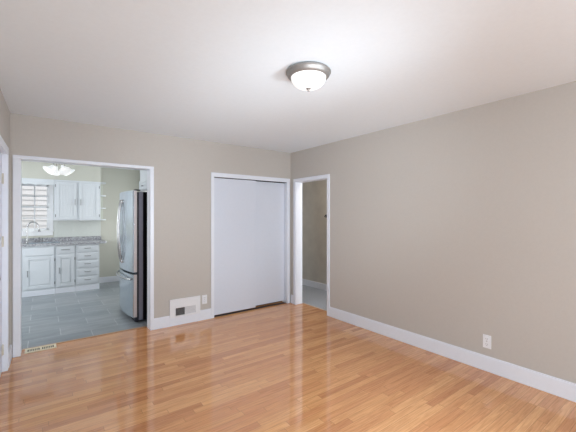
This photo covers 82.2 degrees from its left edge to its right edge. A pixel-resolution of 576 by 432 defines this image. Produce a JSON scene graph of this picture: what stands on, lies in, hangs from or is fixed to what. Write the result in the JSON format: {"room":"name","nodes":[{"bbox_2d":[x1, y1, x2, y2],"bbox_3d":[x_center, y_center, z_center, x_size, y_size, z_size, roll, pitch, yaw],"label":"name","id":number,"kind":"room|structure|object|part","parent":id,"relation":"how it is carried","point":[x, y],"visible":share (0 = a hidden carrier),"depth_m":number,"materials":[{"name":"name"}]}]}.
{"room":"empty living room","nodes":[
{"label":"empty living room","id":0,"kind":"room"},
{"bbox_2d":[0,89,9,345],"bbox_3d":[-0.693,0.193,0.288,0.120,2.440,7.295,0,0,-36],"label":"wall","id":1,"kind":"structure","parent":0,"point":[4,111],"depth_m":3.08,"materials":[{"name":"beige paint"}]},
{"bbox_2d":[0,152,3,375],"bbox_3d":[-2.349,0.422,2.663,0.098,1.961,0.813,0,0,-37],"label":"door","id":2,"kind":"structure","parent":1,"relation":"in","point":[1,173],"depth_m":2.96,"materials":[{"name":"white paint"}]},
{"bbox_2d":[0,135,8,371],"bbox_3d":[-2.374,0.391,2.644,0.130,2.045,0.959,0,0,-36],"label":"trim","id":3,"kind":"structure","parent":1,"relation":"attached to","point":[4,150],"depth_m":3.00,"materials":[{"name":"white paint"}]},
{"bbox_2d":[9,344,11,366],"bbox_3d":[-0.640,1.344,0.329,0.014,0.138,7.255,0,0,-36],"label":"baseboard","id":4,"kind":"structure","parent":1,"relation":"attached to","point":[10,346],"depth_m":3.17,"materials":[{"name":"white paint"}]},
{"bbox_2d":[22,161,100,181],"bbox_3d":[-4.875,-0.857,6.075,2.457,0.340,0.330,0,0,-37],"label":"wall","id":5,"kind":"structure","parent":0,"point":[35,170],"depth_m":6.30,"materials":[{"name":"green paint"}]},
{"bbox_2d":[22,178,53,184],"bbox_3d":[-4.643,-0.629,6.058,0.566,0.115,0.020,0,0,-37],"label":"valance","id":6,"kind":"object","parent":5,"relation":"attached to","point":[34,181],"visible":0.79,"depth_m":6.07,"materials":[{"name":"white paint"}]},
{"bbox_2d":[22,167,139,276],"bbox_3d":[-4.688,0.193,6.496,3.460,2.440,0.120,0,0,-37],"label":"wall","id":7,"kind":"structure","parent":0,"point":[117,181],"depth_m":7.09,"materials":[{"name":"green paint"}]},
{"bbox_2d":[22,184,53,235],"bbox_3d":[-4.862,-0.144,6.347,0.573,1.045,0.150,0,0,-37],"label":"window","id":8,"kind":"structure","parent":7,"relation":"in","point":[49,230],"depth_m":6.43,"materials":[{"name":"white paint"}]},
{"bbox_3d":[-4.891,-0.381,6.370,0.431,0.448,0.030,0,0,-37],"label":"sash","id":9,"kind":"part","parent":8,"relation":"part of","materials":[{"name":"white paint"}]},
{"bbox_3d":[-4.870,0.040,6.342,0.431,0.453,0.030,0,0,-37],"label":"sash","id":10,"kind":"part","parent":8,"relation":"part of","materials":[{"name":"white paint"}]},
{"bbox_2d":[22,236,100,241],"bbox_3d":[-4.665,0.457,6.423,1.810,0.072,0.021,0,0,-37],"label":"backsplash","id":11,"kind":"structure","parent":7,"relation":"attached to","point":[83,237],"depth_m":6.57,"materials":[{"name":"stone"}]},
{"bbox_2d":[54,180,100,220],"bbox_3d":[-4.183,-0.299,6.558,0.765,0.775,0.378,0,0,-37],"label":"upper cabinet","id":12,"kind":"object","parent":7,"relation":"attached to","point":[73,200],"visible":0.98,"depth_m":6.42,"materials":[{"name":"white paint"}]},
{"bbox_3d":[-4.248,-0.289,6.327,0.327,0.705,0.018,0,0,-37],"label":"door","id":13,"kind":"part","parent":12,"relation":"part of","materials":[{"name":"white paint"}]},
{"bbox_3d":[-3.947,-0.289,6.552,0.335,0.705,0.018,0,0,-37],"label":"door","id":14,"kind":"part","parent":12,"relation":"part of","materials":[{"name":"white paint"}]},
{"bbox_2d":[54,221,100,236],"bbox_3d":[-4.276,0.257,6.722,0.808,0.324,0.009,0,0,-37],"label":"beadboard panel","id":15,"kind":"object","parent":7,"relation":"attached to","point":[61,228],"visible":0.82,"depth_m":6.70,"materials":[{"name":"paint"}]},
{"bbox_2d":[100,182,105,219],"bbox_3d":[-3.851,-0.299,6.851,0.113,0.775,0.306,0,0,-37],"label":"corner shelf","id":16,"kind":"object","parent":7,"relation":"attached to","point":[101,183],"visible":0.78,"depth_m":6.96,"materials":[{"name":"paint"}]},
{"bbox_3d":[-3.951,-0.309,6.960,0.083,0.755,0.010,0,0,-37],"label":"panel","id":17,"kind":"part","parent":16,"relation":"part of","materials":[{"name":"paint"}]},
{"bbox_2d":[99,276,118,282],"bbox_3d":[-3.669,1.353,7.174,0.855,0.120,0.014,0,0,-37],"label":"baseboard","id":18,"kind":"structure","parent":7,"relation":"attached to","point":[109,278],"depth_m":7.04,"materials":[{"name":"white paint"}]},
{"bbox_2d":[10,113,290,356],"bbox_3d":[-1.482,0.193,4.330,3.707,2.440,0.130,0,0,-37],"label":"wall","id":19,"kind":"structure","parent":0,"point":[183,167],"depth_m":4.22,"materials":[{"name":"beige paint"}]},
{"bbox_2d":[13,155,153,357],"bbox_3d":[-2.250,0.401,3.753,1.349,2.025,0.160,0,0,-37],"label":"trim","id":20,"kind":"structure","parent":19,"relation":"attached to","point":[17,159],"depth_m":3.45,"materials":[{"name":"white paint"}]},
{"bbox_2d":[22,326,145,349],"bbox_3d":[-2.307,1.410,3.847,1.233,0.006,0.030,0,0,-37],"label":"trim","id":21,"kind":"structure","parent":19,"relation":"attached to","point":[142,326],"depth_m":3.85,"materials":[{"name":"brown wood"}]},
{"bbox_2d":[154,308,210,329],"bbox_3d":[-1.365,1.344,4.327,0.757,0.138,0.014,0,0,-37],"label":"baseboard","id":22,"kind":"structure","parent":19,"relation":"attached to","point":[161,322],"depth_m":4.29,"materials":[{"name":"white paint"}]},
{"bbox_2d":[169,296,199,317],"bbox_3d":[-1.346,1.192,4.332,0.407,0.233,0.028,0,0,-37],"label":"air vent","id":23,"kind":"object","parent":19,"relation":"in","point":[180,307],"visible":1,"depth_m":4.32,"materials":[{"name":"white plastic"}]},
{"bbox_2d":[202,295,206,303],"bbox_3d":[-1.137,1.138,4.501,0.071,0.121,0.009,0,0,-37],"label":"wall outlet","id":24,"kind":"object","parent":19,"relation":"attached to","point":[204,297],"visible":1,"depth_m":4.50,"materials":[{"name":"white plastic"}]},
{"bbox_2d":[214,178,255,314],"bbox_3d":[-0.772,0.425,4.811,0.679,1.919,0.028,0,0,-37],"label":"door","id":25,"kind":"structure","parent":19,"relation":"in","point":[234,199],"depth_m":4.79,"materials":[{"name":"white paint"}]},
{"bbox_2d":[214,302,284,316],"bbox_3d":[-0.551,1.411,5.000,1.259,0.004,0.054,0,0,-37],"label":"trim","id":26,"kind":"structure","parent":19,"relation":"attached to","point":[282,302],"depth_m":4.97,"materials":[{"name":"wood"}]},
{"bbox_2d":[211,172,289,317],"bbox_3d":[-0.554,0.405,5.011,1.360,2.017,0.148,0,0,-37],"label":"trim","id":27,"kind":"structure","parent":19,"relation":"attached to","point":[213,174],"depth_m":5.30,"materials":[{"name":"white paint"}]},
{"bbox_2d":[214,177,286,182],"bbox_3d":[-0.555,-0.541,5.006,1.267,0.006,0.080,0,0,-37],"label":"trim","id":28,"kind":"structure","parent":19,"relation":"attached to","point":[214,177],"depth_m":5.02,"materials":[{"name":"wood"}]},
{"bbox_2d":[256,181,283,305],"bbox_3d":[-0.311,0.421,5.218,0.615,1.911,0.028,0,0,-37],"label":"door","id":29,"kind":"structure","parent":19,"relation":"in","point":[269,195],"depth_m":5.21,"materials":[{"name":"white paint"}]},
{"bbox_2d":[0,0,575,152],"bbox_3d":[0.788,-1.077,1.351,3.880,0.100,7.621,0,0,-37],"label":"ceiling","id":30,"kind":"structure","parent":0,"point":[205,70],"depth_m":2.18,"materials":[{"name":"white paint"}]},
{"bbox_2d":[286,61,330,91],"bbox_3d":[0.145,-0.952,2.333,0.316,0.150,0.316,0,0,-37],"label":"ceiling light","id":31,"kind":"object","parent":30,"relation":"attached to","point":[308,76],"visible":1,"depth_m":2.24,"materials":[{"name":"white glass"}]},
{"bbox_2d":[0,281,575,431],"bbox_3d":[-0.327,1.463,2.795,6.020,0.100,11.270,0,0,-37],"label":"floor","id":32,"kind":"structure","parent":0,"point":[286,367],"depth_m":2.83,"materials":[{"name":"brown wood"}]},
{"bbox_2d":[22,246,54,297],"bbox_3d":[-4.584,0.973,6.078,0.477,0.880,0.668,0,0,-37],"label":"base cabinet","id":33,"kind":"object","parent":32,"relation":"on","point":[38,262],"visible":0.95,"depth_m":5.83,"materials":[{"name":"white paint"}]},
{"bbox_3d":[-4.401,1.004,5.850,0.412,0.562,0.018,0,0,-37],"label":"door","id":34,"kind":"part","parent":33,"relation":"part of","materials":[{"name":"white paint"}]},
{"bbox_2d":[25,343,55,353],"bbox_3d":[-2.628,1.409,3.510,0.268,0.008,0.134,0,0,-37],"label":"floor vent","id":35,"kind":"object","parent":32,"relation":"in","point":[51,346],"visible":1,"depth_m":3.50,"materials":[{"name":"beige metal"}]},
{"bbox_2d":[55,245,74,293],"bbox_3d":[-4.270,0.973,6.313,0.304,0.880,0.668,0,0,-37],"label":"base cabinet","id":36,"kind":"object","parent":32,"relation":"on","point":[64,254],"visible":1,"depth_m":6.07,"materials":[{"name":"white paint"}]},
{"bbox_3d":[-4.095,0.621,6.079,0.268,0.115,0.018,0,0,-37],"label":"drawer","id":37,"kind":"part","parent":36,"relation":"part of","materials":[{"name":"white paint"}]},
{"bbox_3d":[-4.095,1.004,6.079,0.268,0.562,0.018,0,0,-37],"label":"door","id":38,"kind":"part","parent":36,"relation":"part of","materials":[{"name":"white paint"}]},
{"bbox_2d":[75,244,98,290],"bbox_3d":[-3.989,0.973,6.521,0.390,0.880,0.671,0,0,-37],"label":"base cabinet","id":39,"kind":"object","parent":32,"relation":"on","point":[86,255],"visible":1,"depth_m":6.27,"materials":[{"name":"white paint"}]},
{"bbox_3d":[-3.814,1.214,6.287,0.341,0.127,0.021,0,0,-37],"label":"drawer","id":40,"kind":"part","parent":39,"relation":"part of","materials":[{"name":"white paint"}]},
{"bbox_3d":[-3.814,1.063,6.287,0.341,0.120,0.021,0,0,-37],"label":"drawer","id":41,"kind":"part","parent":39,"relation":"part of","materials":[{"name":"white paint"}]},
{"bbox_3d":[-3.814,0.913,6.287,0.341,0.120,0.021,0,0,-37],"label":"drawer","id":42,"kind":"part","parent":39,"relation":"part of","materials":[{"name":"white paint"}]},
{"bbox_3d":[-3.814,0.764,6.287,0.341,0.118,0.021,0,0,-37],"label":"drawer","id":43,"kind":"part","parent":39,"relation":"part of","materials":[{"name":"white paint"}]},
{"bbox_3d":[-3.814,0.621,6.287,0.341,0.115,0.021,0,0,-37],"label":"drawer","id":44,"kind":"part","parent":39,"relation":"part of","materials":[{"name":"white paint"}]},
{"bbox_2d":[116,189,146,321],"bbox_3d":[-2.062,0.530,4.896,0.845,1.766,0.936,0,0,-37],"label":"refrigerator","id":45,"kind":"object","parent":32,"relation":"on","point":[132,207],"visible":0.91,"depth_m":4.41,"materials":[{"name":"grey metal"}]},
{"bbox_3d":[-2.408,0.213,4.707,0.062,0.880,0.028,0,0,-37],"label":"handle","id":46,"kind":"part","parent":45,"relation":"part of","materials":[{"name":"silver metal"}]},
{"bbox_3d":[-2.459,0.204,4.894,0.091,1.082,0.464,0,0,-37],"label":"door","id":47,"kind":"part","parent":45,"relation":"part of","materials":[{"name":"silver metal"}]},
{"bbox_3d":[-2.342,0.213,4.619,0.062,0.880,0.028,0,0,-37],"label":"handle","id":48,"kind":"part","parent":45,"relation":"part of","materials":[{"name":"silver metal"}]},
{"bbox_3d":[-2.359,0.838,4.675,0.104,0.028,0.857,0,0,-37],"label":"handle","id":49,"kind":"part","parent":45,"relation":"part of","materials":[{"name":"silver metal"}]},
{"bbox_3d":[-2.318,1.056,4.706,0.091,0.565,0.935,0,0,-37],"label":"freezer drawer","id":50,"kind":"part","parent":45,"relation":"part of","materials":[{"name":"silver metal"}]},
{"bbox_3d":[-2.177,0.204,4.518,0.091,1.082,0.464,0,0,-37],"label":"door","id":51,"kind":"part","parent":45,"relation":"part of","materials":[{"name":"silver metal"}]},
{"bbox_3d":[-4.986,0.973,5.778,0.523,0.880,0.668,0,0,-37],"label":"base cabinet","id":52,"kind":"object","parent":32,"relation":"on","visible":0},
{"bbox_2d":[22,239,106,246],"bbox_3d":[-4.468,0.513,6.175,1.830,0.041,0.652,0,0,-37],"label":"countertop","id":53,"kind":"structure","parent":52,"relation":"on","point":[99,241],"depth_m":6.16,"materials":[{"name":"stone"}]},
{"bbox_2d":[25,221,40,242],"bbox_3d":[-4.761,0.297,6.163,0.232,0.392,0.060,0,0,-28],"label":"faucet","id":54,"kind":"object","parent":53,"relation":"on","point":[27,240],"visible":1,"depth_m":6.12,"materials":[{"name":"silver metal"}]},
{"bbox_3d":[-4.759,0.267,6.162,0.200,0.332,0.031,0,0,-26],"label":"spout","id":55,"kind":"part","parent":54,"relation":"part of","materials":[{"name":"silver metal"}]},
{"bbox_2d":[28,242,59,243],"bbox_3d":[-4.497,0.513,6.089,0.472,0.040,0.292,0,0,-37],"label":"basin","id":56,"kind":"object","parent":53,"relation":"in","point":[33,242],"depth_m":6.16,"materials":[{"name":"silver metal"}]},
{"bbox_2d":[302,180,326,283],"bbox_3d":[1.377,0.193,5.459,0.100,2.440,5.300,0,0,-37],"label":"wall","id":57,"kind":"structure","parent":0,"point":[314,194],"depth_m":6.52,"materials":[{"name":"paint"}]},
{"bbox_2d":[302,279,326,290],"bbox_3d":[1.362,1.353,5.385,0.014,0.120,5.100,0,0,-37],"label":"baseboard","id":58,"kind":"structure","parent":57,"relation":"attached to","point":[314,284],"depth_m":6.50,"materials":[{"name":"white paint"}]},
{"bbox_2d":[291,81,575,383],"bbox_3d":[2.234,0.193,2.555,0.123,2.440,7.421,0,0,-37],"label":"wall","id":59,"kind":"structure","parent":0,"point":[456,228],"depth_m":3.15,"materials":[{"name":"beige paint"}]},
{"bbox_2d":[293,174,329,315],"bbox_3d":[0.387,0.410,5.013,0.141,2.005,0.826,0,0,-37],"label":"trim","id":60,"kind":"structure","parent":59,"relation":"attached to","point":[297,183],"depth_m":5.28,"materials":[{"name":"white paint"}]},
{"bbox_2d":[303,303,326,310],"bbox_3d":[0.462,1.410,5.064,0.030,0.006,0.708,0,0,-37],"label":"trim","id":61,"kind":"structure","parent":59,"relation":"attached to","point":[303,303],"depth_m":5.11,"materials":[{"name":"wood"}]},
{"bbox_2d":[291,294,575,401],"bbox_3d":[2.218,1.344,2.462,0.014,0.138,7.251,0,0,-37],"label":"baseboard","id":62,"kind":"structure","parent":59,"relation":"attached to","point":[562,388],"depth_m":3.12,"materials":[{"name":"white paint"}]},
{"bbox_2d":[483,334,490,348],"bbox_3d":[1.813,1.145,3.008,0.009,0.121,0.071,0,0,-37],"label":"wall outlet","id":63,"kind":"object","parent":59,"relation":"attached to","point":[486,338],"visible":1,"depth_m":3.00,"materials":[{"name":"white plastic"}]},
{"bbox_3d":[-3.633,-1.077,5.082,3.460,0.100,3.649,0,0,-37],"label":"ceiling","id":64,"kind":"structure","parent":0,"visible":0},
{"bbox_2d":[43,163,74,175],"bbox_3d":[-3.478,-0.823,5.016,0.361,0.408,0.361,0,0,-17],"label":"kitchen ceiling light","id":65,"kind":"object","parent":64,"relation":"attached to","point":[52,169],"visible":0.77,"depth_m":4.97,"materials":[{"name":"white glass"}]},
{"bbox_3d":[-3.544,-0.694,4.887,0.146,0.148,0.160,0,0,-37],"label":"lamp shade","id":66,"kind":"part","parent":65,"relation":"part of","materials":[{"name":"white glass"}]},
{"bbox_3d":[-3.607,-0.694,5.082,0.160,0.148,0.146,0,0,-37],"label":"lamp shade","id":67,"kind":"part","parent":65,"relation":"part of","materials":[{"name":"white glass"}]},
{"bbox_3d":[-3.348,-0.694,4.950,0.160,0.148,0.146,0,0,-37],"label":"lamp shade","id":68,"kind":"part","parent":65,"relation":"part of","materials":[{"name":"white glass"}]},
{"bbox_3d":[-2.243,0.193,6.045,0.080,2.440,3.529,0,0,-37],"label":"wall","id":69,"kind":"structure","parent":0,"visible":0},
{"bbox_2d":[139,171,146,191],"bbox_3d":[-1.892,-0.537,5.036,0.560,0.300,0.955,0,0,-37],"label":"upper cabinet","id":70,"kind":"object","parent":69,"relation":"attached to","point":[143,175],"visible":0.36,"depth_m":5.08,"materials":[{"name":"white paint"}]},
{"bbox_3d":[-2.226,-0.475,5.075,0.018,0.153,0.474,0,0,-37],"label":"door","id":71,"kind":"part","parent":70,"relation":"part of","materials":[{"name":"white paint"}]},
{"label":"outside","id":72,"kind":"structure","parent":0,"visible":0},
{"bbox_3d":[-6.408,2.063,7.745,11.000,0.100,3.920,0,0,-37],"label":"ground","id":73,"kind":"structure","parent":72,"visible":0},
{"bbox_2d":[22,186,46,227],"bbox_3d":[-6.617,-0.087,8.025,9.000,4.200,0.222,0,0,-37],"label":"house","id":74,"kind":"structure","parent":73,"relation":"on","point":[26,190],"depth_m":8.15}
]}

